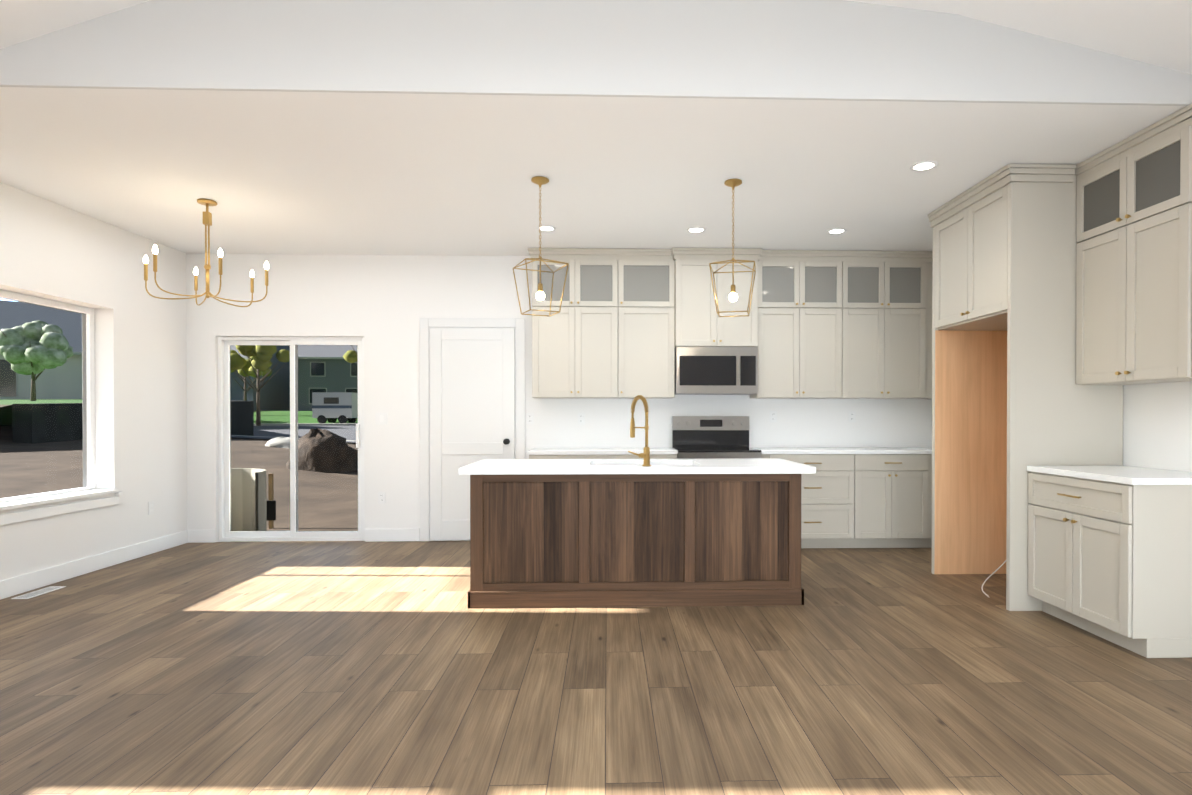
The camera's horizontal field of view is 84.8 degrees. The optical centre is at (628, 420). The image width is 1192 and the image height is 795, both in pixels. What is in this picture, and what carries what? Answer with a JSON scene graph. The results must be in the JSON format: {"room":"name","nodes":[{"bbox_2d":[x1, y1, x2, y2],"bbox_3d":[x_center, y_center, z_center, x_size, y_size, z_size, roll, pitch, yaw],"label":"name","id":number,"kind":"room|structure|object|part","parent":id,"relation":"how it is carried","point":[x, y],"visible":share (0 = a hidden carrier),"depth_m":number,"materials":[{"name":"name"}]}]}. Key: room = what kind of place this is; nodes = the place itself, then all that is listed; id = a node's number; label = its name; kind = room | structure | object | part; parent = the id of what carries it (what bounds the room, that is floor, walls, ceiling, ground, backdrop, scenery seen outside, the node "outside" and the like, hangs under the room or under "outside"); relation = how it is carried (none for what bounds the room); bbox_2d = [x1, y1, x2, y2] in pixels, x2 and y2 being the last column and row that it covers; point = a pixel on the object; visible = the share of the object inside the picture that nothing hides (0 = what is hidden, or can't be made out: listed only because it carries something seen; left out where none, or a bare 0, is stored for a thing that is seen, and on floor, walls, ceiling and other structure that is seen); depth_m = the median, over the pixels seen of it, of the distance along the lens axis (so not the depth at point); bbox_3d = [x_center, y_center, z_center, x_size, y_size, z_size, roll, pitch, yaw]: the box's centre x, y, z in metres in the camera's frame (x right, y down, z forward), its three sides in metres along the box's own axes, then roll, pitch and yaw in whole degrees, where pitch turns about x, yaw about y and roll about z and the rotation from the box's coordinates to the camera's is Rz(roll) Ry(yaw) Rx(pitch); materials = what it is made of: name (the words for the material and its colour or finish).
{"room":"kitchen","nodes":[
{"label":"kitchen","id":0,"kind":"room"},
{"bbox_2d":[0,182,191,580],"bbox_3d":[-4.264,-0.819,1.382,0.270,4.300,10.450,0,0,-2],"label":"wall","id":1,"kind":"structure","parent":0,"point":[156,400],"depth_m":5.45,"materials":[{"name":"white paint"}]},
{"bbox_2d":[0,289,122,525],"bbox_3d":[-4.350,-0.106,4.761,0.250,1.627,1.410,0,0,-2],"label":"dining room window","id":2,"kind":"structure","parent":1,"relation":"in","point":[47,400],"depth_m":4.96,"materials":[{"name":"white plastic"}]},
{"label":"glass","id":3,"kind":"part","parent":2,"relation":"part of","materials":[{"name":"clear glass"}]},
{"bbox_3d":[-4.442,-0.158,4.758,0.065,1.524,1.314,0,0,-2],"label":"frame","id":4,"kind":"part","parent":2,"relation":"part of","materials":[{"name":"white plastic"}]},
{"bbox_3d":[-4.316,0.642,4.767,0.183,0.130,1.410,0,0,-2],"label":"sill","id":5,"kind":"part","parent":2,"relation":"part of","materials":[{"name":"white paint"}]},
{"bbox_2d":[0,530,191,599],"bbox_3d":[-4.140,1.169,1.400,0.017,0.125,9.950,0,0,-2],"label":"baseboard","id":6,"kind":"structure","parent":1,"relation":"attached to","point":[13,586],"depth_m":5.13,"materials":[{"name":"white paint"}]},
{"bbox_2d":[148,501,153,514],"bbox_3d":[-4.291,0.789,5.860,0.006,0.116,0.072,0,0,-2],"label":"electrical outlet","id":7,"kind":"object","parent":1,"relation":"attached to","point":[150,507],"visible":1,"depth_m":5.85,"materials":[{"name":"white plastic"}]},
{"bbox_2d":[188,254,931,541],"bbox_3d":[-0.623,-0.856,6.604,7.350,4.300,0.250,0,0,-2],"label":"wall","id":8,"kind":"structure","parent":0,"point":[382,300],"depth_m":6.43,"materials":[{"name":"white paint"}]},
{"bbox_2d":[218,337,364,541],"bbox_3d":[-3.322,0.186,6.463,1.428,2.017,0.120,0,0,-2],"label":"sliding door","id":9,"kind":"structure","parent":8,"relation":"in","point":[291,438],"depth_m":6.47,"materials":[{"name":"clear glass"}]},
{"bbox_2d":[378,492,385,503],"bbox_3d":[-2.433,0.765,6.426,0.072,0.116,0.007,0,0,-2],"label":"electrical outlet","id":10,"kind":"object","parent":8,"relation":"attached to","point":[381,497],"visible":1,"depth_m":6.42,"materials":[{"name":"white plastic"}]},
{"bbox_2d":[365,528,419,541],"bbox_3d":[-2.330,1.133,6.430,0.535,0.125,0.014,0,0,-2],"label":"baseboard","id":11,"kind":"structure","parent":8,"relation":"attached to","point":[371,535],"depth_m":6.42,"materials":[{"name":"white paint"}]},
{"bbox_2d":[430,328,514,539],"bbox_3d":[-1.539,0.139,6.403,0.828,2.088,0.098,0,0,-2],"label":"interior door","id":12,"kind":"structure","parent":8,"relation":"in","point":[472,395],"depth_m":6.42,"materials":[{"name":"white paint"}]},
{"bbox_3d":[-1.200,0.210,6.397,0.060,0.060,0.064,0,0,-2],"label":"interior door knob","id":13,"kind":"part","parent":12,"relation":"part of","materials":[{"name":"black metal"}]},
{"bbox_2d":[420,318,524,540],"bbox_3d":[-1.540,0.094,6.442,1.032,2.202,0.022,0,0,-2],"label":"door frame","id":14,"kind":"structure","parent":8,"relation":"attached to","point":[516,324],"depth_m":6.42,"materials":[{"name":"white paint"}]},
{"bbox_2d":[527,413,533,424],"bbox_3d":[-0.976,-0.015,6.468,0.072,0.116,0.007,0,0,-2],"label":"electrical outlet","id":15,"kind":"object","parent":8,"relation":"attached to","point":[530,418],"visible":1,"depth_m":6.47,"materials":[{"name":"white plastic"}]},
{"bbox_2d":[531,248,626,397],"bbox_3d":[-0.481,-0.907,6.320,0.871,1.383,0.319,0,0,-2],"label":"upper cabinet","id":16,"kind":"object","parent":8,"relation":"attached to","point":[580,350],"depth_m":6.17,"materials":[{"name":"beige paint"}]},
{"bbox_2d":[578,413,584,424],"bbox_3d":[-0.470,-0.015,6.485,0.072,0.116,0.007,0,0,-2],"label":"electrical outlet","id":17,"kind":"object","parent":8,"relation":"attached to","point":[581,418],"visible":1,"depth_m":6.48,"materials":[{"name":"white plastic"}]},
{"bbox_2d":[627,249,674,398],"bbox_3d":[0.134,-0.907,6.340,0.601,1.383,0.319,0,0,-2],"label":"upper cabinet","id":18,"kind":"object","parent":8,"relation":"attached to","point":[650,364],"depth_m":6.19,"materials":[{"name":"beige paint"}]},
{"bbox_2d":[667,248,766,347],"bbox_3d":[0.828,-1.148,6.336,0.889,0.901,0.369,0,0,-2],"label":"upper cabinet","id":19,"kind":"object","parent":8,"relation":"attached to","point":[693,320],"depth_m":6.16,"materials":[{"name":"beige paint"}]},
{"bbox_2d":[675,347,757,394],"bbox_3d":[0.829,-0.473,6.320,0.772,0.440,0.410,0,0,-2],"label":"microwave","id":20,"kind":"object","parent":19,"relation":"attached to","point":[716,370],"visible":0.98,"depth_m":6.14,"materials":[{"name":"silver metal"}]},
{"bbox_2d":[770,411,776,421],"bbox_3d":[1.453,-0.036,6.548,0.072,0.116,0.007,0,0,-2],"label":"electrical outlet","id":21,"kind":"object","parent":8,"relation":"attached to","point":[773,416],"visible":1,"depth_m":6.55,"materials":[{"name":"white plastic"}]},
{"bbox_2d":[750,252,850,398],"bbox_3d":[1.661,-0.907,6.391,0.883,1.383,0.319,0,0,-2],"label":"upper cabinet","id":22,"kind":"object","parent":8,"relation":"attached to","point":[814,324],"depth_m":6.24,"materials":[{"name":"beige paint"}]},
{"bbox_2d":[848,411,855,421],"bbox_3d":[2.254,-0.036,6.574,0.072,0.116,0.007,0,0,-2],"label":"electrical outlet","id":23,"kind":"object","parent":8,"relation":"attached to","point":[851,416],"visible":1,"depth_m":6.57,"materials":[{"name":"white plastic"}]},
{"bbox_2d":[851,252,926,398],"bbox_3d":[2.420,-0.907,6.415,0.877,1.383,0.319,0,0,-2],"label":"upper cabinet","id":24,"kind":"object","parent":8,"relation":"attached to","point":[889,289],"depth_m":6.27,"materials":[{"name":"beige paint"}]},
{"bbox_2d":[927,252,932,398],"bbox_3d":[2.937,-0.907,6.432,0.276,1.383,0.319,0,0,-2],"label":"upper cabinet","id":25,"kind":"object","parent":8,"relation":"attached to","point":[929,254],"depth_m":6.29,"materials":[{"name":"beige paint"}]},
{"bbox_2d":[0,541,1191,794],"bbox_3d":[-0.456,1.280,1.522,7.430,0.100,9.990,0,0,-2],"label":"floor","id":26,"kind":"structure","parent":0,"point":[340,667],"depth_m":2.96,"materials":[{"name":"brown wood"}]},
{"bbox_2d":[11,586,65,598],"bbox_3d":[-4.123,1.205,4.563,0.110,0.005,0.310,0,0,-2],"label":"floor vent","id":27,"kind":"object","parent":26,"relation":"in","point":[39,592],"visible":0.98,"depth_m":4.55,"materials":[{"name":"white metal"}]},
{"bbox_2d":[527,452,618,458],"bbox_3d":[-0.504,0.754,6.206,0.819,0.885,0.569,0,0,-2],"label":"base cabinet","id":28,"kind":"object","parent":26,"relation":"on","point":[532,455],"depth_m":5.92,"materials":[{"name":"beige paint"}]},
{"bbox_2d":[527,448,677,451],"bbox_3d":[-0.246,0.294,6.208,1.368,0.034,0.575,0,0,-2],"label":"countertop","id":29,"kind":"structure","parent":28,"relation":"on","point":[534,449],"depth_m":5.99,"materials":[{"name":"white stone"}]},
{"bbox_2d":[463,474,803,607],"bbox_3d":[0.043,0.777,4.623,2.184,0.862,0.796,0,0,-2],"label":"kitchen island","id":30,"kind":"object","parent":26,"relation":"on","point":[555,533],"depth_m":4.25,"materials":[{"name":"brown wood"}]},
{"bbox_2d":[459,458,814,473],"bbox_3d":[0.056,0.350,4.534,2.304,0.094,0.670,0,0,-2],"label":"island countertop","id":31,"kind":"structure","parent":30,"relation":"on","point":[756,465],"depth_m":4.22,"materials":[{"name":"white stone"}]},
{"bbox_2d":[628,395,650,465],"bbox_3d":[0.070,0.066,4.396,0.155,0.474,0.268,0,0,-2],"label":"faucet","id":32,"kind":"object","parent":31,"relation":"on","point":[645,455],"visible":1,"depth_m":4.32,"materials":[{"name":"gold metal"}]},
{"bbox_2d":[619,452,677,458],"bbox_3d":[0.111,0.754,6.226,0.653,0.885,0.569,0,0,-2],"label":"base cabinet","id":33,"kind":"object","parent":26,"relation":"on","point":[622,455],"depth_m":5.94,"materials":[{"name":"beige paint"}]},
{"bbox_2d":[672,416,760,458],"bbox_3d":[0.824,0.579,6.214,0.762,1.235,0.637,0,0,-2],"label":"range","id":34,"kind":"object","parent":26,"relation":"on","point":[710,437],"visible":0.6,"depth_m":6.44,"materials":[{"name":"silver metal"}]},
{"bbox_2d":[761,452,862,547],"bbox_3d":[1.671,0.754,6.278,0.927,0.885,0.569,0,0,-2],"label":"base cabinet","id":35,"kind":"object","parent":26,"relation":"on","point":[832,497],"depth_m":6.01,"materials":[{"name":"beige paint"}]},
{"bbox_2d":[863,452,930,547],"bbox_3d":[2.420,0.754,6.302,0.693,0.885,0.569,0,0,-2],"label":"base cabinet","id":36,"kind":"object","parent":26,"relation":"on","point":[896,485],"depth_m":6.03,"materials":[{"name":"beige paint"}]},
{"bbox_2d":[754,448,931,451],"bbox_3d":[2.143,0.293,6.287,1.873,0.034,0.575,0,0,-2],"label":"countertop","id":37,"kind":"structure","parent":36,"relation":"on","point":[762,449],"depth_m":6.16,"materials":[{"name":"white stone"}]},
{"bbox_2d":[931,452,931,547],"bbox_3d":[2.894,0.754,6.318,0.371,0.885,0.569,0,0,-2],"label":"base cabinet","id":38,"kind":"object","parent":26,"relation":"on","point":[931,452],"depth_m":6.05,"materials":[{"name":"beige paint"}]},
{"bbox_2d":[928,164,1122,610],"bbox_3d":[2.747,-0.200,4.614,0.776,2.816,1.038,0,0,-2],"label":"surround","id":39,"kind":"object","parent":26,"relation":"on","point":[1012,400],"visible":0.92,"depth_m":4.19,"materials":[{"name":"beige paint"}]},
{"bbox_2d":[0,0,1191,255],"bbox_3d":[-0.456,-2.150,1.497,7.430,1.640,9.990,0,0,-2],"label":"ceiling","id":40,"kind":"structure","parent":0,"point":[370,126],"depth_m":3.40,"materials":[{"name":"white paint"}]},
{"bbox_2d":[143,199,268,306],"bbox_3d":[-3.101,-1.246,4.799,0.806,0.734,0.784,0,0,-2],"label":"chandelier","id":41,"kind":"object","parent":40,"relation":"hanging from","point":[207,216],"visible":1,"depth_m":4.79,"materials":[{"name":"gold metal"}]},
{"bbox_2d":[513,176,568,316],"bbox_3d":[-0.591,-1.161,4.356,0.297,0.896,0.297,0,0,-26],"label":"pendant light","id":42,"kind":"object","parent":40,"relation":"hanging from","point":[539,181],"visible":1,"depth_m":4.34,"materials":[{"name":"gold metal"}]},
{"bbox_3d":[-0.591,-0.830,4.359,0.062,0.062,0.060,0,0,-2],"label":"bulb","id":43,"kind":"part","parent":42,"relation":"part of","materials":[{"name":"white glass"}]},
{"bbox_2d":[537,226,555,231],"bbox_3d":[-0.692,-1.615,5.500,0.164,0.006,0.164,0,0,-2],"label":"recessed light","id":44,"kind":"object","parent":40,"relation":"in","point":[547,228],"visible":0.98,"depth_m":5.49,"materials":[{"name":"white paint"}]},
{"bbox_2d":[687,227,705,232],"bbox_3d":[0.575,-1.616,5.542,0.164,0.006,0.164,0,0,-2],"label":"recessed light","id":45,"kind":"object","parent":40,"relation":"in","point":[696,230],"visible":1,"depth_m":5.54,"materials":[{"name":"white paint"}]},
{"bbox_2d":[709,179,755,316],"bbox_3d":[0.706,-1.162,4.399,0.297,0.896,0.297,0,0,12],"label":"pendant light","id":46,"kind":"object","parent":40,"relation":"hanging from","point":[733,184],"visible":1,"depth_m":4.39,"materials":[{"name":"gold metal"}]},
{"bbox_3d":[0.706,-0.830,4.401,0.062,0.062,0.060,0,0,-2],"label":"bulb","id":47,"kind":"part","parent":46,"relation":"part of","materials":[{"name":"white glass"}]},
{"bbox_2d":[827,228,846,233],"bbox_3d":[1.781,-1.616,5.582,0.164,0.006,0.164,0,0,-2],"label":"recessed light","id":48,"kind":"object","parent":40,"relation":"in","point":[836,231],"visible":1,"depth_m":5.58,"materials":[{"name":"white paint"}]},
{"bbox_2d":[910,161,937,170],"bbox_3d":[1.867,-1.606,4.124,0.164,0.006,0.164,0,0,-2],"label":"recessed light","id":49,"kind":"object","parent":40,"relation":"in","point":[924,166],"visible":1,"depth_m":4.12,"materials":[{"name":"white paint"}]},
{"bbox_2d":[1123,381,1191,471],"bbox_3d":[3.362,-0.820,1.632,0.250,4.300,10.450,0,0,-2],"label":"wall","id":50,"kind":"structure","parent":0,"point":[1157,417],"depth_m":3.89,"materials":[{"name":"white paint"}]}
]}

